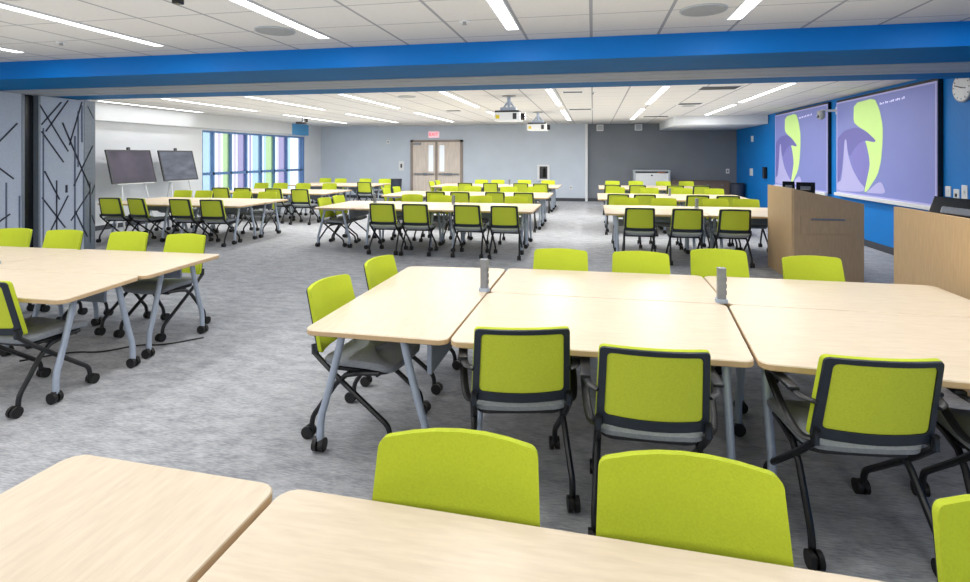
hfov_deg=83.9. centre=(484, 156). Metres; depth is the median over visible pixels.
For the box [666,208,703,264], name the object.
chair
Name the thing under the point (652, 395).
chair
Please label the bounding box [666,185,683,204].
chair
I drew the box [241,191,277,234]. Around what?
chair
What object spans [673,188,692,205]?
chair
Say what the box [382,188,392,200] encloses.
chair
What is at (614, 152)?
wall
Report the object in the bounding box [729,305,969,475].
folding table
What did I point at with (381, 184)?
folding table
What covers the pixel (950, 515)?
chair
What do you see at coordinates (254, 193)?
folding table
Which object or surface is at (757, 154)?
wall
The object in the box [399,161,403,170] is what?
intercom
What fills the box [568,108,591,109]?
ceiling vent
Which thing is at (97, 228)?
baseboard
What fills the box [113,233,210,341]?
chair
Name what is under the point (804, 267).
chair
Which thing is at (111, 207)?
chair
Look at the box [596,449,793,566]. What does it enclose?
chair
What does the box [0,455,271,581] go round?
folding table
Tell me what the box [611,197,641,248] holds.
chair
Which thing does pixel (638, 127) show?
loudspeaker
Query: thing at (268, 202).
folding table
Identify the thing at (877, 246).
baseboard
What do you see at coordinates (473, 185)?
folding table
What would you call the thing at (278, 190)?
chair
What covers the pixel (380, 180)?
chair
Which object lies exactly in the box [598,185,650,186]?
folding table
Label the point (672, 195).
folding table
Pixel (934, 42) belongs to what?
ceiling beam
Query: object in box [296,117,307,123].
ceiling camera
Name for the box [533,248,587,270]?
chair
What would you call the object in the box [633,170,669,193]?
trolley
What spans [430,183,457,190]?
folding table
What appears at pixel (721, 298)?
post
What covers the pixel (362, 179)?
chair
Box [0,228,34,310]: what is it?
chair
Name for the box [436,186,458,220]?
chair
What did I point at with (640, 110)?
recessed light
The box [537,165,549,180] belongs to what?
fire extinguisher cabinet
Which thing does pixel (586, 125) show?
trim
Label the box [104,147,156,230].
easel
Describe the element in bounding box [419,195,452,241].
chair
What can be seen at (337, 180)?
chair
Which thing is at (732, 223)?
chair
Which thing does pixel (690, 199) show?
chair
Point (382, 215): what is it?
chair
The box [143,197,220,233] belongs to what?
folding table
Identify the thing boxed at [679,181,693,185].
chair
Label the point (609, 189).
chair
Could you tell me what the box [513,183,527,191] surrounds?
chair
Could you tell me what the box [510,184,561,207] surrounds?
folding table
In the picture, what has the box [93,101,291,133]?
trim
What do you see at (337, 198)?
chair
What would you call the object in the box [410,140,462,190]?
door
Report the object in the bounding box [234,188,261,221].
chair
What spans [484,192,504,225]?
chair
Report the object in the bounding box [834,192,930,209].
tray
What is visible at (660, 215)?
folding table
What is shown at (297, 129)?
trim
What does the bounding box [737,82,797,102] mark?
recessed light
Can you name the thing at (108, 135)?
wall
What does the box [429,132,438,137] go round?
exit sign
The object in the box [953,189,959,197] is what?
switch plate
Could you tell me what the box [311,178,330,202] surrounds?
chair
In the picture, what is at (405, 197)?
chair
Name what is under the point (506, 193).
folding table
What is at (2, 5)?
recessed light
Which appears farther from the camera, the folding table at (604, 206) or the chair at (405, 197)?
the chair at (405, 197)
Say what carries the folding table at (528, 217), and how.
on the floor
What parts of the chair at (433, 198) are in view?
seat, backrest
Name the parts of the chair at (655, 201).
seat, backrest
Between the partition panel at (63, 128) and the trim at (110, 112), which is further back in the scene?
the trim at (110, 112)
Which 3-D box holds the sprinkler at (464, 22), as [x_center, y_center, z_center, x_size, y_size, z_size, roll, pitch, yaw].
[-0.173,-1.124,4.542,0.090,0.032,0.090,0,0,11]
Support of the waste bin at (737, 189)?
on the floor
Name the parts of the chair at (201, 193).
backrest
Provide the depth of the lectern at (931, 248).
3.87 m
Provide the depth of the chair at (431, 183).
16.17 m
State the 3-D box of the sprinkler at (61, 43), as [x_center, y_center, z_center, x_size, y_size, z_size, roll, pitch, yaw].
[-4.226,-1.124,5.383,0.090,0.032,0.090,0,0,11]
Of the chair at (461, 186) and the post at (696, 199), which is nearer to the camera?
the post at (696, 199)
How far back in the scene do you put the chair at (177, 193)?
11.88 m
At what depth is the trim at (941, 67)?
6.36 m
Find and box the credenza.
[670,180,729,203]
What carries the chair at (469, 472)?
on the floor
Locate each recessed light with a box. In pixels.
[0,2,164,46]
[0,47,25,52]
[95,100,204,112]
[159,98,256,110]
[229,0,330,38]
[243,96,326,109]
[282,114,344,122]
[338,93,401,108]
[344,113,398,122]
[413,112,453,121]
[438,91,479,106]
[485,0,519,29]
[545,88,561,105]
[560,110,570,120]
[629,108,645,119]
[645,85,670,103]
[704,104,737,114]
[726,0,762,19]
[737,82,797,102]
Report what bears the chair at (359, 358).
on the floor
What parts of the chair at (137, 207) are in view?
frame, leg, backrest, seat, leg, leg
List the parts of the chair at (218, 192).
frame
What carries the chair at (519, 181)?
on the floor
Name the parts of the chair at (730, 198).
frame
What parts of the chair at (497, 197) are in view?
frame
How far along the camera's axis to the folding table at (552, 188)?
15.31 m
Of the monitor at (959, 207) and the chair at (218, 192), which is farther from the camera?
the chair at (218, 192)
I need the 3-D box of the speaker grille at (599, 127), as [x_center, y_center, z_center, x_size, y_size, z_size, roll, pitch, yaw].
[3.992,-1.000,18.738,0.180,0.160,0.005,0,0,11]
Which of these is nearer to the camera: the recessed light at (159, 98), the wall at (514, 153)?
the recessed light at (159, 98)
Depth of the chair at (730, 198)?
10.22 m
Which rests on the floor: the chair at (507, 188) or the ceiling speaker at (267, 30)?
the chair at (507, 188)
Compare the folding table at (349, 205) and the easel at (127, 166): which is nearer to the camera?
the folding table at (349, 205)
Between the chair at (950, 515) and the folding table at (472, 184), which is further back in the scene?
the folding table at (472, 184)
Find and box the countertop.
[670,180,729,181]
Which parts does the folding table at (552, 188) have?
leg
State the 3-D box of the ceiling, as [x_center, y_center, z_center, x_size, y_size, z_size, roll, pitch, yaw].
[-1.118,-1.190,8.688,15.600,0.100,22.600,0,0,11]
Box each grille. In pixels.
[399,96,414,97]
[597,125,602,129]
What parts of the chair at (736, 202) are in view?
backrest, seat, leg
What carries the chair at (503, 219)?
on the floor
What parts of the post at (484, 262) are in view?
post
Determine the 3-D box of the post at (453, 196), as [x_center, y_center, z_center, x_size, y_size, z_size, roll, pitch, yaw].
[-0.569,0.785,9.751,0.068,0.170,0.068,0,0,11]
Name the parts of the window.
pane, pane, pane, pane, pane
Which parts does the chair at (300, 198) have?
frame, seat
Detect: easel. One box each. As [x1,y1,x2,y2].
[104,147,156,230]
[157,148,198,223]
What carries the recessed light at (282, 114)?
in the ceiling
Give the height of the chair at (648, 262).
0.828 m
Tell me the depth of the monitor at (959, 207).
4.06 m
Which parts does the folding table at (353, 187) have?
modesty panel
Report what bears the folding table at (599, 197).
on the floor
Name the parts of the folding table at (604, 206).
leg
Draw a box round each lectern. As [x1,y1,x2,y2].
[768,185,863,282]
[894,207,969,396]
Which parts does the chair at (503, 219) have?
leg, leg, frame, seat, leg, leg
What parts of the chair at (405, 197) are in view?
backrest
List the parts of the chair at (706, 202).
leg, seat, backrest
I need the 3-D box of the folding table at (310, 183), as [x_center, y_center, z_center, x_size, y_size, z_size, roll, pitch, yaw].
[-5.140,1.220,17.525,1.446,0.699,0.846,0,0,11]
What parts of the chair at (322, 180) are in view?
backrest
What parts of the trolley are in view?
cabinet frame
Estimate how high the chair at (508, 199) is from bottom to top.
0.828 m
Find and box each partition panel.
[0,91,24,228]
[33,95,94,249]
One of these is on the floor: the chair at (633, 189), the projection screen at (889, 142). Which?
the chair at (633, 189)
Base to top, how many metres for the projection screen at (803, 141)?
1.890 m
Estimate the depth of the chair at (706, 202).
9.43 m
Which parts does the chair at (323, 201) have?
backrest, leg, leg, seat, leg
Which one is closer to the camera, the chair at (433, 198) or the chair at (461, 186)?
the chair at (433, 198)
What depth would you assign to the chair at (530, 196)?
11.15 m
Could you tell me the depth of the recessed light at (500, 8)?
4.29 m
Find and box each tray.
[116,182,153,184]
[775,185,827,195]
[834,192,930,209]
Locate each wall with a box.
[95,121,320,225]
[321,124,584,197]
[588,123,736,197]
[737,78,969,247]
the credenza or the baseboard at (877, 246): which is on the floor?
the credenza
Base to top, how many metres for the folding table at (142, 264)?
0.699 m
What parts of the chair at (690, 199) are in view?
frame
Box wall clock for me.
[952,78,969,101]
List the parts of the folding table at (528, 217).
leg, leg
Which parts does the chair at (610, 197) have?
frame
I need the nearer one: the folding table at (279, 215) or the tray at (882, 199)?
the tray at (882, 199)
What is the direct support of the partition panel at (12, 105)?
on the floor
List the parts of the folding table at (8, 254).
leg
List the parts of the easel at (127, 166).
leg, board frame, leg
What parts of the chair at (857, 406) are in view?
armrest, leg, leg, seat, backrest, frame, leg, leg, armrest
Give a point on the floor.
(236, 400)
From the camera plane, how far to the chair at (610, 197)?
10.76 m
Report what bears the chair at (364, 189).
on the floor
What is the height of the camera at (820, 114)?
0.248 m
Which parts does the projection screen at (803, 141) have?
emblem stem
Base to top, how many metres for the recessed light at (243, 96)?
0.012 m
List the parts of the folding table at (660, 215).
leg, leg, modesty panel, leg, leg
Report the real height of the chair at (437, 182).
0.828 m
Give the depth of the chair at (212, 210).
9.38 m
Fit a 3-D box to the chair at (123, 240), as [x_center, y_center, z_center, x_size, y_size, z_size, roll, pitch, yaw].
[-3.537,1.154,5.058,0.508,0.828,0.627,0,0,11]
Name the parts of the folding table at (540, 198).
leg, leg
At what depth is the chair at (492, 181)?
17.22 m
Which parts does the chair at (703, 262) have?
backrest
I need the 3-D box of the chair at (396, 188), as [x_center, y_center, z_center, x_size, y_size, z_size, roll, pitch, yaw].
[-1.945,1.154,13.254,0.627,0.828,0.508,0,0,12]
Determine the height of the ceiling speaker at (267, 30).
0.013 m
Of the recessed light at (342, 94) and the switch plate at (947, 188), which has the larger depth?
the recessed light at (342, 94)
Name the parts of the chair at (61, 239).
backrest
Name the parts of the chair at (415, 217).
leg, leg, frame, seat, leg, leg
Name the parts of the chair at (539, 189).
backrest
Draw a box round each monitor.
[782,181,794,188]
[796,182,814,192]
[929,196,969,217]
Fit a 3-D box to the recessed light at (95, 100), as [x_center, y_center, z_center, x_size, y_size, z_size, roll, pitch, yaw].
[-7.560,-1.134,12.424,0.128,0.012,3.012,0,0,11]
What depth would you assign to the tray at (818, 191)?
11.14 m
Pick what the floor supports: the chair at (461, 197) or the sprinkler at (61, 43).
the chair at (461, 197)
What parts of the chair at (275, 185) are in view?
backrest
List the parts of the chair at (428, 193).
frame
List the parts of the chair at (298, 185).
backrest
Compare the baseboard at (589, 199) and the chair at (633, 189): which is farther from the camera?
the baseboard at (589, 199)
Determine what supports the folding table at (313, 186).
on the floor
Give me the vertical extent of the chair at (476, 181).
0.828 m
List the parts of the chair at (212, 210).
leg, frame, backrest, seat, leg, leg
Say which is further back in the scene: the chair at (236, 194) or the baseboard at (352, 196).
the baseboard at (352, 196)
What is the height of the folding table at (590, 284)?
0.699 m
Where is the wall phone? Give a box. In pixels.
[762,167,766,178]
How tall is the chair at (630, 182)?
0.828 m
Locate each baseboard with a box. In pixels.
[95,201,287,230]
[344,195,584,200]
[588,198,603,200]
[864,239,893,254]
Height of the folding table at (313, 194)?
0.699 m
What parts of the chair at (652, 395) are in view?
armrest, leg, leg, seat, backrest, frame, leg, leg, armrest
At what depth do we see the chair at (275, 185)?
15.17 m
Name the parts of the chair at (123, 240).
leg, leg, backrest, leg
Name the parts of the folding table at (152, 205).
modesty panel, leg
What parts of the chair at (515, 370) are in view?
armrest, leg, leg, seat, backrest, frame, leg, leg, armrest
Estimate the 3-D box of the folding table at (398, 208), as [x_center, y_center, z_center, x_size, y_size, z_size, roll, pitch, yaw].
[-1.404,1.220,9.282,1.506,0.699,0.753,0,0,11]
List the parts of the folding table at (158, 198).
leg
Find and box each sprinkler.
[55,41,66,45]
[459,20,469,24]
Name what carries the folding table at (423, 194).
on the floor
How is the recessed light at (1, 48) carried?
in the ceiling
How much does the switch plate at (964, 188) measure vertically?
0.180 m
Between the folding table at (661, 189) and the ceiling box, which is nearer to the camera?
the ceiling box
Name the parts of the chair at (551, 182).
backrest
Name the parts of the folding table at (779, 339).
leg, leg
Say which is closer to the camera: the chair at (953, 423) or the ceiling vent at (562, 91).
the chair at (953, 423)
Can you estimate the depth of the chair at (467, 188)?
13.53 m
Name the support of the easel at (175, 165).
on the floor
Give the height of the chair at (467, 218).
0.828 m
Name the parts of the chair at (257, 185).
backrest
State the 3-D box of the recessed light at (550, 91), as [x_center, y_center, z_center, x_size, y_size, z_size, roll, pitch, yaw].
[1.361,-1.134,10.527,0.128,0.012,3.032,0,0,11]
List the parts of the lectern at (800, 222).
panel, drawer, drawer pull, panel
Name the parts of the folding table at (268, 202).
modesty panel, leg, leg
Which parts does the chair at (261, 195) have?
seat, backrest, leg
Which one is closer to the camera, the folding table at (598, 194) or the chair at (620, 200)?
the chair at (620, 200)
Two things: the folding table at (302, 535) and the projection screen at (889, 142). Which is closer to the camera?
the folding table at (302, 535)
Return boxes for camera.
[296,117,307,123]
[817,109,835,119]
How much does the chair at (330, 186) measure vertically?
0.828 m
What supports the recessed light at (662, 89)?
in the ceiling
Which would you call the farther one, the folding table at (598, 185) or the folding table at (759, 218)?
the folding table at (598, 185)
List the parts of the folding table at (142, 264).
leg, leg, leg, modesty panel, leg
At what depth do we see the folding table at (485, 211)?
8.87 m
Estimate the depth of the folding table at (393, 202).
10.00 m
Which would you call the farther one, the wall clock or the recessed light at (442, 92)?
the recessed light at (442, 92)
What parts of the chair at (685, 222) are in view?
leg, leg, backrest, seat, frame, leg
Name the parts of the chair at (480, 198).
backrest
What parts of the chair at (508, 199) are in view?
backrest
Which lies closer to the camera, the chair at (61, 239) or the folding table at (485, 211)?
the chair at (61, 239)
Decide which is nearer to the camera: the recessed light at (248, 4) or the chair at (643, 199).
the recessed light at (248, 4)
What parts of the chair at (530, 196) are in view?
frame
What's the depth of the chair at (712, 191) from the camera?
12.48 m
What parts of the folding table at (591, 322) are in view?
leg, leg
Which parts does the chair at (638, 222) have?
seat, frame, leg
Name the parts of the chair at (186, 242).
leg, seat, leg, leg, backrest, leg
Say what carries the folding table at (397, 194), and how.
on the floor
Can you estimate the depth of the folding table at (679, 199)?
11.19 m
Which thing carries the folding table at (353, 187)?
on the floor
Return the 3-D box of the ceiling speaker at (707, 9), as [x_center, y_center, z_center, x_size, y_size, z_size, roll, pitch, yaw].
[1.694,-1.135,4.189,0.354,0.013,0.354,0,0,11]
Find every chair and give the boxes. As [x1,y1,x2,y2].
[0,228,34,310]
[0,281,99,418]
[30,229,87,316]
[60,231,150,335]
[96,197,140,242]
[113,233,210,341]
[127,198,169,238]
[154,190,192,230]
[169,199,212,240]
[175,190,212,231]
[199,199,241,246]
[212,187,241,218]
[214,191,252,232]
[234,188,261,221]
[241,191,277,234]
[253,183,268,209]
[263,188,294,223]
[272,183,288,213]
[285,183,310,214]
[289,189,317,224]
[301,274,430,438]
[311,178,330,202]
[312,183,336,214]
[316,197,358,246]
[332,195,370,241]
[334,178,346,195]
[353,178,371,200]
[357,182,376,200]
[360,255,459,394]
[366,203,407,254]
[372,428,539,526]
[374,179,390,200]
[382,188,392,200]
[390,194,424,240]
[392,186,401,200]
[399,204,437,256]
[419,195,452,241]
[426,191,451,229]
[429,181,435,190]
[435,180,441,190]
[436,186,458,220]
[448,192,469,230]
[451,205,488,258]
[458,183,472,191]
[458,326,580,512]
[464,186,480,191]
[465,195,492,243]
[475,180,487,183]
[483,183,498,191]
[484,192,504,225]
[487,206,523,259]
[491,180,504,190]
[498,196,529,244]
[500,186,516,191]
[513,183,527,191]
[513,192,536,232]
[518,180,530,183]
[527,186,544,203]
[533,183,550,212]
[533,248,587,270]
[541,180,554,207]
[580,343,723,535]
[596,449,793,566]
[603,184,620,214]
[605,181,619,184]
[605,194,628,234]
[607,187,624,192]
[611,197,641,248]
[612,251,669,273]
[622,208,655,251]
[628,181,642,184]
[629,185,645,193]
[634,194,657,236]
[640,188,658,193]
[649,198,682,249]
[656,181,670,185]
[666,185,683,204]
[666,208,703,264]
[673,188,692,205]
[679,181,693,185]
[685,195,709,237]
[690,248,778,382]
[692,186,709,194]
[701,199,739,249]
[704,188,723,220]
[712,209,754,267]
[713,196,739,220]
[731,199,767,251]
[763,354,948,576]
[782,255,844,281]
[910,388,969,496]
[931,494,969,581]
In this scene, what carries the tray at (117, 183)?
on the easel at (127, 166)
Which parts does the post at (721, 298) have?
post, post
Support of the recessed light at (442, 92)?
in the ceiling
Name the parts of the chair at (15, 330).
frame, backrest, leg, seat, leg, leg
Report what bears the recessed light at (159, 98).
in the ceiling
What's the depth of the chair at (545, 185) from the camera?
14.91 m
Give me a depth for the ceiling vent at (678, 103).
11.66 m
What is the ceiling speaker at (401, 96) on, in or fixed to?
attached to the ceiling
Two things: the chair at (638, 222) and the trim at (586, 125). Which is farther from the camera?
the trim at (586, 125)
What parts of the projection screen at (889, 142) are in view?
emblem stem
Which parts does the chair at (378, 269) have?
backrest, leg, leg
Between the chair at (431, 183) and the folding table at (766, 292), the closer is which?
the folding table at (766, 292)
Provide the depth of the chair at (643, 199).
10.59 m
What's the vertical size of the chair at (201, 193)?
0.828 m
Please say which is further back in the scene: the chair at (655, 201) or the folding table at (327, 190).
the folding table at (327, 190)
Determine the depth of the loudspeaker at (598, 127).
18.74 m
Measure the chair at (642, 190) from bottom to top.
0.828 m
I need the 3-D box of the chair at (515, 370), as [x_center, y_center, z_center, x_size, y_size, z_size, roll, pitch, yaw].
[0.160,1.154,2.617,0.572,0.828,0.627,0,0,-1]
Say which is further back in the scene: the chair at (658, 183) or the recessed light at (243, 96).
the chair at (658, 183)
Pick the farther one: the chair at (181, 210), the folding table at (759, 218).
the chair at (181, 210)
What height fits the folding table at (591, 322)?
0.699 m
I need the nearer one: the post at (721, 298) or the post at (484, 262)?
the post at (721, 298)
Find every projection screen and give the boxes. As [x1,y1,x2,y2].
[775,102,831,195]
[834,79,942,209]
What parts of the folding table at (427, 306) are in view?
leg, leg, modesty panel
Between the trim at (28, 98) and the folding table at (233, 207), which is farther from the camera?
the folding table at (233, 207)
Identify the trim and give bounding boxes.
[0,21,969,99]
[0,62,969,96]
[25,95,32,246]
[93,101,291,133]
[289,123,308,135]
[585,124,587,200]
[659,115,767,130]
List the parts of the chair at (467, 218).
leg, leg, frame, seat, leg, leg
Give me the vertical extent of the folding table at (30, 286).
0.699 m
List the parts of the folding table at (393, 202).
leg, leg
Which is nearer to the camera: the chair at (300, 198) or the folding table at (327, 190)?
the chair at (300, 198)
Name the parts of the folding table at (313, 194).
modesty panel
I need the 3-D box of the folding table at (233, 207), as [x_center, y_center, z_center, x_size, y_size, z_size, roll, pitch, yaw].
[-4.956,1.220,9.984,1.476,0.699,0.796,0,0,11]
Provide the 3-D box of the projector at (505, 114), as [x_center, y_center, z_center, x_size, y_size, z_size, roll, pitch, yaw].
[0.478,-0.900,10.152,0.575,0.480,0.403,0,0,11]
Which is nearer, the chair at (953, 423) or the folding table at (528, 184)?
the chair at (953, 423)
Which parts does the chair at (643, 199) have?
frame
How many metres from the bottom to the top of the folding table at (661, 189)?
0.699 m
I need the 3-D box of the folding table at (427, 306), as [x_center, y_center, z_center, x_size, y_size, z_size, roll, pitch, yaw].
[-0.391,1.220,3.452,0.799,0.699,1.675,0,0,11]
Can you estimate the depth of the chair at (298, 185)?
15.03 m
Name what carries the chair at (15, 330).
on the floor
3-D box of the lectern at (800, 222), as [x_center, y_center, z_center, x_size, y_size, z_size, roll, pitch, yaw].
[4.365,0.988,7.194,0.820,1.165,0.980,0,0,11]
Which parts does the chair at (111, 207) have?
leg, leg, frame, backrest, seat, leg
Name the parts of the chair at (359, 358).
frame, backrest, leg, leg, leg, seat, leg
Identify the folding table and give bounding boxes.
[0,246,76,319]
[0,249,218,358]
[0,269,140,404]
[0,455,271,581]
[98,200,194,241]
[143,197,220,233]
[167,201,264,244]
[197,489,883,581]
[208,198,287,237]
[229,190,278,220]
[241,189,292,217]
[275,191,337,222]
[288,184,338,188]
[288,189,350,217]
[307,266,504,451]
[310,183,347,203]
[315,201,384,247]
[337,184,380,201]
[348,183,390,200]
[354,205,449,251]
[380,201,458,243]
[381,191,425,200]
[420,193,483,222]
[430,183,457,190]
[441,206,536,254]
[443,191,484,194]
[451,293,753,459]
[453,203,540,246]
[472,184,512,189]
[473,185,505,191]
[483,195,550,229]
[490,268,723,304]
[505,192,552,223]
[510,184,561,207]
[510,186,559,211]
[597,193,668,227]
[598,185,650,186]
[598,196,670,233]
[599,187,652,193]
[603,205,694,251]
[604,209,708,253]
[651,186,692,193]
[654,187,692,193]
[665,194,744,205]
[671,197,747,205]
[693,206,767,248]
[703,211,767,248]
[704,276,969,413]
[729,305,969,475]
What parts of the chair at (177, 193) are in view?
backrest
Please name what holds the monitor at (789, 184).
on the lectern at (800, 222)
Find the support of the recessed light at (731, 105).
in the ceiling
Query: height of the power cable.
0.010 m
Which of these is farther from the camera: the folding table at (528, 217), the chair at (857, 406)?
the folding table at (528, 217)
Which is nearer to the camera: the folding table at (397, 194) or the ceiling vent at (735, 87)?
the ceiling vent at (735, 87)
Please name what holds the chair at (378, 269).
on the floor
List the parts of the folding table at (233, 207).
modesty panel, leg, leg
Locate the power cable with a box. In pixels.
[19,337,203,361]
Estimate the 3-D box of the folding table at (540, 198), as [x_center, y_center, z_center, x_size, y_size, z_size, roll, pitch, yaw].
[0.665,1.220,11.909,1.506,0.699,0.776,0,0,11]
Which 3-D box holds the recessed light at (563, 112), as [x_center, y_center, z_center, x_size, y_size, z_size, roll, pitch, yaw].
[2.265,-1.134,15.048,0.128,0.012,3.812,0,0,11]
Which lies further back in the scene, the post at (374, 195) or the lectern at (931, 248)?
the post at (374, 195)
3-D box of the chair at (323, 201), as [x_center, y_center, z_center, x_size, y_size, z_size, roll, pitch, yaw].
[-2.656,1.154,9.648,0.627,0.828,0.508,0,0,13]
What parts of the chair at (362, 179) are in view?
backrest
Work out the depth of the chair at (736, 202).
9.36 m
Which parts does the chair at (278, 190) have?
frame, seat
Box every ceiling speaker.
[254,26,295,35]
[398,95,415,97]
[679,3,727,16]
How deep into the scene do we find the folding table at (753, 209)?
9.04 m
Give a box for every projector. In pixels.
[494,95,525,121]
[527,111,549,130]
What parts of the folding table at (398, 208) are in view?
leg, modesty panel, leg, leg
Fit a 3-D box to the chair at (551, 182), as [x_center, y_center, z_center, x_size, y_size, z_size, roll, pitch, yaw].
[1.913,1.154,16.604,0.508,0.828,0.627,0,0,13]
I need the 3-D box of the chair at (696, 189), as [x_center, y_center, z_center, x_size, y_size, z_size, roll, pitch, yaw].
[5.578,1.154,14.022,0.508,0.828,0.627,0,0,11]
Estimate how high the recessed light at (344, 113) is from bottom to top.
0.012 m
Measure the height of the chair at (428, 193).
0.828 m
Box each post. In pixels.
[373,194,376,202]
[451,195,455,204]
[479,258,489,291]
[694,198,698,208]
[715,267,727,303]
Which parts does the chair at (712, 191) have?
backrest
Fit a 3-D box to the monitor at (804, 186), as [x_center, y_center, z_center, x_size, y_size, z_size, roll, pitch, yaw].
[4.296,0.494,7.238,0.220,0.292,0.180,0,0,31]
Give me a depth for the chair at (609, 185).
14.33 m
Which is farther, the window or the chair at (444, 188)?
the window
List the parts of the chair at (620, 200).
seat, backrest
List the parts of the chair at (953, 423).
leg, leg, seat, armrest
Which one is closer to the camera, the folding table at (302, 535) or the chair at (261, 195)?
the folding table at (302, 535)
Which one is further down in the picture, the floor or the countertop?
the floor
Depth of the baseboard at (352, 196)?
19.02 m
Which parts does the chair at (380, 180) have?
backrest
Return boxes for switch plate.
[945,186,950,196]
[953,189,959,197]
[961,185,967,198]
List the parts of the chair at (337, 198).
backrest, seat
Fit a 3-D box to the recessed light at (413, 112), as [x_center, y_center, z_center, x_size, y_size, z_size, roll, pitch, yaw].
[-1.422,-1.134,15.785,0.128,0.012,3.812,0,0,11]
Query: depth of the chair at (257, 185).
15.24 m
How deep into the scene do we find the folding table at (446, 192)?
13.05 m
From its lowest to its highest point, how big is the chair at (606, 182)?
0.828 m
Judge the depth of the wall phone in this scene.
14.87 m
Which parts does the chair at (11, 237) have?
backrest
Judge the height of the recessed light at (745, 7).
0.012 m
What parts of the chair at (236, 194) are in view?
backrest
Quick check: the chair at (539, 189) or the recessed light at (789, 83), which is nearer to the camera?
the recessed light at (789, 83)
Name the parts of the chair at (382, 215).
leg, leg, frame, seat, leg, leg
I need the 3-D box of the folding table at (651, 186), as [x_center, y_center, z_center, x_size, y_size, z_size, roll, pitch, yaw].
[5.562,1.220,15.512,1.496,0.699,0.896,0,0,11]
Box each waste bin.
[391,178,401,200]
[730,183,744,196]
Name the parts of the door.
vision panel, vision panel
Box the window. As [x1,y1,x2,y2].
[202,130,303,198]
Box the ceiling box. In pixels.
[172,0,183,4]
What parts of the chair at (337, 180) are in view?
backrest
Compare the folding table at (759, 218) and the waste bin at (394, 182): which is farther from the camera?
the waste bin at (394, 182)
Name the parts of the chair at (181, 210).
leg, frame, seat, leg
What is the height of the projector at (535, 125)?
0.480 m
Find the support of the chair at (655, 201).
on the floor
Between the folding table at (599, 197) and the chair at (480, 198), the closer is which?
the chair at (480, 198)
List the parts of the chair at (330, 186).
backrest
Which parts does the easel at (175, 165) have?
leg, board frame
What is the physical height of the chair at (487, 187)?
0.828 m
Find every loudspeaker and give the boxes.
[596,125,603,130]
[635,124,641,130]
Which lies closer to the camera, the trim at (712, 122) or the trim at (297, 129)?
the trim at (712, 122)
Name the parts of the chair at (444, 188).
backrest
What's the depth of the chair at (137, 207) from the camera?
9.71 m
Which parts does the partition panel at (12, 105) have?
edge trim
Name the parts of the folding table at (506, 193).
leg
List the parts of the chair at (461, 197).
frame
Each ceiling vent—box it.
[562,91,583,92]
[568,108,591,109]
[676,103,702,104]
[696,85,743,90]
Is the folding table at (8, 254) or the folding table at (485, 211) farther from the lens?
the folding table at (485, 211)
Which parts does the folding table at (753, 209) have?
leg, leg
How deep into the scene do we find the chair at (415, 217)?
8.51 m
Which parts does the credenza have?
door, door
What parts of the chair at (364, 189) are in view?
frame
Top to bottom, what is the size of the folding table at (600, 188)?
0.699 m
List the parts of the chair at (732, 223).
leg, seat, frame, leg, leg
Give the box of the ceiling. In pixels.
[0,0,969,126]
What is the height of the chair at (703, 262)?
0.828 m
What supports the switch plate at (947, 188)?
attached to the wall at (757, 154)
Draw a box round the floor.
[0,198,969,581]
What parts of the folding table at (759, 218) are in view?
leg, leg, modesty panel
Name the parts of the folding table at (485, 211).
leg, modesty panel, leg, leg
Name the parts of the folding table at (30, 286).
leg, modesty panel, leg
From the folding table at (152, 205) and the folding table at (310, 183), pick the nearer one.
the folding table at (152, 205)
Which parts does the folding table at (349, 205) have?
leg, leg, modesty panel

